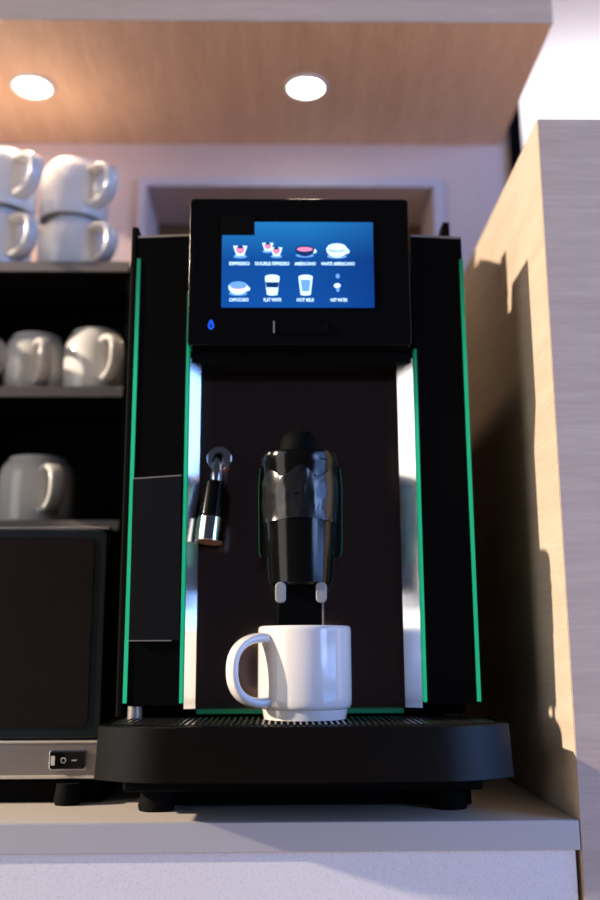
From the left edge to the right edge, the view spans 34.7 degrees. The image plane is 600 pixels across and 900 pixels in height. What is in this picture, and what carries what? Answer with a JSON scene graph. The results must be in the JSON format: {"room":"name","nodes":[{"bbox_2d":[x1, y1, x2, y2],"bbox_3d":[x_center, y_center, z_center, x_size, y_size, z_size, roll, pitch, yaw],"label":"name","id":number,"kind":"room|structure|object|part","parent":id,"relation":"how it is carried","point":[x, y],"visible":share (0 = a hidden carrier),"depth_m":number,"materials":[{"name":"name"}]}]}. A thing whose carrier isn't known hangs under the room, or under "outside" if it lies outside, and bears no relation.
{"room":"coffee station","nodes":[
{"label":"coffee station","id":0,"kind":"room"},
{"bbox_2d":[0,129,510,716],"bbox_3d":[-0.308,0.013,1.362,1.231,2.600,0.120,0,-12,-1],"label":"wall","id":1,"kind":"structure","parent":0,"point":[474,178],"depth_m":1.40,"materials":[{"name":"paint"}]},
{"bbox_2d":[0,0,552,144],"bbox_3d":[-0.144,-0.765,1.324,0.878,0.594,0.280,0,-12,-1],"label":"upper cabinet","id":2,"kind":"object","parent":1,"relation":"attached to","point":[396,72],"visible":1,"depth_m":1.21,"materials":[{"name":"brown wood"}]},
{"bbox_2d":[9,73,55,100],"bbox_3d":[-0.349,-0.474,1.255,0.060,0.003,0.060,0,-12,-1],"label":"recessed light","id":3,"kind":"object","parent":2,"relation":"attached to","point":[31,86],"visible":1,"depth_m":1.25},
{"bbox_3d":[-0.142,-0.794,1.188,0.878,0.594,0.002,0,-12,-1],"label":"panel","id":4,"kind":"part","parent":2,"relation":"part of","materials":[{"name":"grey wood"}]},
{"bbox_2d":[283,73,328,100],"bbox_3d":[0.008,-0.475,1.259,0.060,0.003,0.060,0,-12,-1],"label":"recessed light","id":5,"kind":"object","parent":2,"relation":"attached to","point":[300,87],"visible":1,"depth_m":1.26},
{"bbox_2d":[136,177,443,235],"bbox_3d":[-0.013,-0.052,1.315,0.438,0.692,0.008,0,-12,-1],"label":"trim","id":6,"kind":"structure","parent":1,"relation":"attached to","point":[144,183],"depth_m":1.38,"materials":[{"name":"white paint"}]},
{"bbox_2d":[508,101,521,172],"bbox_3d":[0.316,0.011,1.367,0.016,2.600,0.130,0,-12,-1],"label":"trim","id":7,"kind":"structure","parent":1,"relation":"attached to","point":[514,129],"depth_m":1.40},
{"bbox_2d":[158,225,420,254],"bbox_3d":[-0.015,-0.025,1.446,0.432,0.686,0.020,0,-12,-1],"label":"wall niche","id":8,"kind":"object","parent":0,"point":[162,229],"depth_m":1.50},
{"bbox_2d":[520,0,599,149],"bbox_3d":[0.804,-1.074,2.652,3.500,0.050,2.080,0,-12,-1],"label":"wall","id":9,"kind":"structure","parent":0,"point":[563,82],"depth_m":2.66,"materials":[{"name":"white paint"}]},
{"bbox_3d":[-0.690,0.972,-0.523,6.600,0.050,7.400,0,-12,-1],"label":"floor","id":10,"kind":"structure","parent":0,"visible":0},
{"bbox_2d":[0,850,577,899],"bbox_3d":[-0.180,0.794,0.894,0.790,0.877,0.476,0,-12,-1],"label":"base cabinet","id":11,"kind":"object","parent":10,"relation":"on","point":[519,874],"depth_m":0.75,"materials":[{"name":"laminate"}]},
{"bbox_2d":[0,778,579,854],"bbox_3d":[-0.180,0.353,0.985,0.794,0.022,0.480,0,-12,-1],"label":"countertop","id":12,"kind":"structure","parent":11,"relation":"on","point":[502,815],"depth_m":0.76,"materials":[{"name":"stone"}]},
{"bbox_2d":[0,526,153,805],"bbox_3d":[-0.367,0.229,1.044,0.372,0.248,0.375,0,-12,-1],"label":"countertop appliance","id":13,"kind":"object","parent":12,"relation":"on","point":[60,586],"visible":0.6,"depth_m":0.88,"materials":[{"name":"black plastic"}]},
{"bbox_3d":[-0.365,0.165,0.877,0.347,0.171,0.002,0,-12,-1],"label":"door glass","id":14,"kind":"part","parent":13,"relation":"part of","materials":[{"name":"black glass"}]},
{"bbox_2d":[0,743,96,775],"bbox_3d":[-0.364,0.278,0.863,0.372,0.029,0.015,0,-12,-1],"label":"panel","id":15,"kind":"object","parent":13,"relation":"attached to","point":[16,759],"depth_m":0.86,"materials":[{"name":"metal"}]},
{"bbox_3d":[-0.365,0.168,0.885,0.370,0.188,0.017,0,-12,-1],"label":"door","id":16,"kind":"part","parent":13,"relation":"part of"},
{"bbox_3d":[-0.365,0.075,0.905,0.372,0.003,0.015,0,-12,-1],"label":"trim","id":17,"kind":"part","parent":13,"relation":"part of","materials":[{"name":"metal"}]},
{"bbox_2d":[0,261,130,535],"bbox_3d":[-0.383,-0.048,1.180,0.354,0.350,0.222,0,-12,-1],"label":"rack","id":18,"kind":"object","parent":13,"relation":"on","point":[84,426],"visible":0.46,"depth_m":1.26,"materials":[{"name":"metal"}]},
{"bbox_2d":[0,339,5,373],"bbox_3d":[-0.399,-0.107,1.174,0.116,0.081,0.079,-10,-15,38],"label":"mug","id":19,"kind":"object","parent":18,"relation":"on","point":[2,345],"visible":1,"depth_m":1.14,"materials":[{"name":"beige ceramic"}]},
{"bbox_2d":[0,206,39,260],"bbox_3d":[-0.372,-0.262,1.208,0.130,0.081,0.088,-10,-16,40],"label":"mug","id":20,"kind":"object","parent":18,"relation":"on","point":[19,231],"visible":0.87,"depth_m":1.18,"materials":[{"name":"beige ceramic"}]},
{"bbox_2d":[0,146,42,216],"bbox_3d":[-0.369,-0.341,1.224,0.130,0.081,0.088,-11,-16,42],"label":"mug","id":21,"kind":"object","parent":20,"relation":"on","point":[21,172],"visible":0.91,"depth_m":1.20,"materials":[{"name":"beige ceramic"}]},
{"bbox_3d":[-0.338,-0.346,1.196,0.044,0.058,0.023,-11,-16,42],"label":"handle","id":22,"kind":"part","parent":21,"relation":"part of","materials":[{"name":"beige ceramic"}]},
{"bbox_2d":[1,331,64,385],"bbox_3d":[-0.325,-0.104,1.191,0.079,0.081,0.116,5,-13,-24],"label":"mug","id":23,"kind":"object","parent":18,"relation":"on","point":[33,358],"visible":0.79,"depth_m":1.17,"materials":[{"name":"beige ceramic"}]},
{"bbox_3d":[-0.309,-0.110,1.157,0.020,0.058,0.039,5,-13,-24],"label":"handle","id":24,"kind":"part","parent":23,"relation":"part of","materials":[{"name":"beige ceramic"}]},
{"bbox_2d":[0,454,74,519],"bbox_3d":[-0.305,0.048,1.133,0.090,0.081,0.132,7,-14,-30],"label":"mug","id":25,"kind":"object","parent":18,"relation":"on","point":[32,487],"visible":0.86,"depth_m":1.11,"materials":[{"name":"beige ceramic"}]},
{"bbox_3d":[-0.283,0.042,1.097,0.023,0.058,0.045,7,-14,-30],"label":"handle","id":26,"kind":"part","parent":25,"relation":"part of","materials":[{"name":"beige ceramic"}]},
{"bbox_2d":[0,395,122,426],"bbox_3d":[-0.382,-0.053,1.209,0.342,0.012,0.155,0,-12,-1],"label":"shelf","id":27,"kind":"object","parent":18,"relation":"attached to","point":[15,410],"depth_m":1.20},
{"bbox_2d":[0,264,130,314],"bbox_3d":[-0.386,-0.206,1.244,0.352,0.012,0.161,0,-12,-1],"label":"shelf","id":28,"kind":"object","parent":18,"relation":"attached to","point":[25,289],"depth_m":1.22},
{"bbox_2d":[37,214,117,260],"bbox_3d":[-0.281,-0.257,1.235,0.130,0.081,0.088,-10,-16,40],"label":"mug","id":29,"kind":"object","parent":18,"relation":"on","point":[67,237],"visible":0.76,"depth_m":1.21,"materials":[{"name":"beige ceramic"}]},
{"bbox_2d":[38,156,118,232],"bbox_3d":[-0.282,-0.336,1.252,0.130,0.081,0.088,-11,-16,41],"label":"mug","id":30,"kind":"object","parent":29,"relation":"on","point":[70,185],"visible":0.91,"depth_m":1.23,"materials":[{"name":"beige ceramic"}]},
{"bbox_3d":[-0.251,-0.341,1.223,0.044,0.058,0.023,-11,-16,41],"label":"handle","id":31,"kind":"part","parent":30,"relation":"part of","materials":[{"name":"beige ceramic"}]},
{"bbox_3d":[-0.248,-0.261,1.207,0.044,0.058,0.023,-10,-16,40],"label":"handle","id":32,"kind":"part","parent":29,"relation":"part of","materials":[{"name":"beige ceramic"}]},
{"bbox_2d":[62,327,124,385],"bbox_3d":[-0.244,-0.107,1.178,0.079,0.081,0.116,7,-14,-30],"label":"mug","id":33,"kind":"object","parent":18,"relation":"on","point":[93,356],"visible":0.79,"depth_m":1.16,"materials":[{"name":"beige ceramic"}]},
{"bbox_3d":[-0.225,-0.113,1.145,0.020,0.058,0.039,7,-14,-30],"label":"handle","id":34,"kind":"part","parent":33,"relation":"part of","materials":[{"name":"beige ceramic"}]},
{"bbox_2d":[114,521,121,533],"bbox_3d":[-0.384,0.104,1.172,0.353,0.011,0.176,0,-12,-1],"label":"shelf","id":35,"kind":"object","parent":18,"relation":"attached to","point":[117,524],"depth_m":1.09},
{"bbox_3d":[-0.209,-0.050,1.216,0.004,0.306,0.158,0,-12,-1],"label":"panel","id":36,"kind":"part","parent":18,"relation":"part of","materials":[{"name":"black metal"}]},
{"bbox_2d":[94,199,513,812],"bbox_3d":[-0.001,0.021,1.023,0.334,0.643,0.479,0,-12,-1],"label":"coffee machine","id":37,"kind":"object","parent":12,"relation":"on","point":[298,445],"visible":1,"depth_m":0.88,"materials":[{"name":"black plastic"}]},
{"bbox_3d":[-0.162,0.047,1.069,0.007,0.462,0.373,0,-12,-1],"label":"panel","id":38,"kind":"part","parent":37,"relation":"part of","materials":[{"name":"black plastic"}]},
{"bbox_3d":[-0.129,0.008,0.879,0.051,0.436,0.008,0,-12,-1],"label":"glass","id":39,"kind":"part","parent":37,"relation":"part of","materials":[{"name":"black glass"}]},
{"bbox_2d":[226,625,351,720],"bbox_3d":[-0.011,0.188,0.811,0.115,0.077,0.080,7,-14,-32],"label":"mug","id":40,"kind":"object","parent":37,"relation":"on","point":[305,671],"visible":1,"depth_m":0.79,"materials":[{"name":"white ceramic"}]},
{"bbox_3d":[-0.043,0.182,0.791,0.037,0.062,0.017,7,-14,-32],"label":"handle","id":41,"kind":"part","parent":40,"relation":"part of","materials":[{"name":"white ceramic"}]},
{"bbox_3d":[-0.001,-0.005,0.874,0.034,0.026,0.034,0,-12,-1],"label":"spout knob","id":42,"kind":"part","parent":37,"relation":"part of","materials":[{"name":"black plastic"}]},
{"bbox_3d":[0.000,0.062,0.848,0.070,0.116,0.070,0,-12,-1],"label":"coffee spout","id":43,"kind":"part","parent":37,"relation":"part of","materials":[{"name":"black plastic"}]},
{"bbox_3d":[-0.001,0.074,0.904,0.189,0.330,0.012,0,-12,-1],"label":"plate","id":44,"kind":"part","parent":37,"relation":"part of","materials":[{"name":"metal"}]},
{"bbox_2d":[94,716,513,782],"bbox_3d":[0.003,0.243,0.786,0.334,0.042,0.107,0,-12,-1],"label":"drip tray","id":45,"kind":"object","parent":37,"relation":"on","point":[131,749],"depth_m":0.74,"materials":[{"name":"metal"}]},
{"bbox_3d":[0.132,0.008,0.883,0.050,0.436,0.008,0,-12,-1],"label":"glass","id":46,"kind":"part","parent":37,"relation":"part of","materials":[{"name":"black glass"}]},
{"bbox_2d":[463,119,599,899],"bbox_3d":[0.411,0.483,0.968,0.386,1.511,0.480,0,-12,-1],"label":"cabinet","id":47,"kind":"object","parent":10,"relation":"on","point":[532,276],"visible":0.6,"depth_m":0.88,"materials":[{"name":"brown wood"}]},
{"bbox_3d":[0.415,0.434,0.734,0.386,1.511,0.002,0,-12,-1],"label":"panel","id":48,"kind":"part","parent":47,"relation":"part of","materials":[{"name":"brown wood"}]}
]}

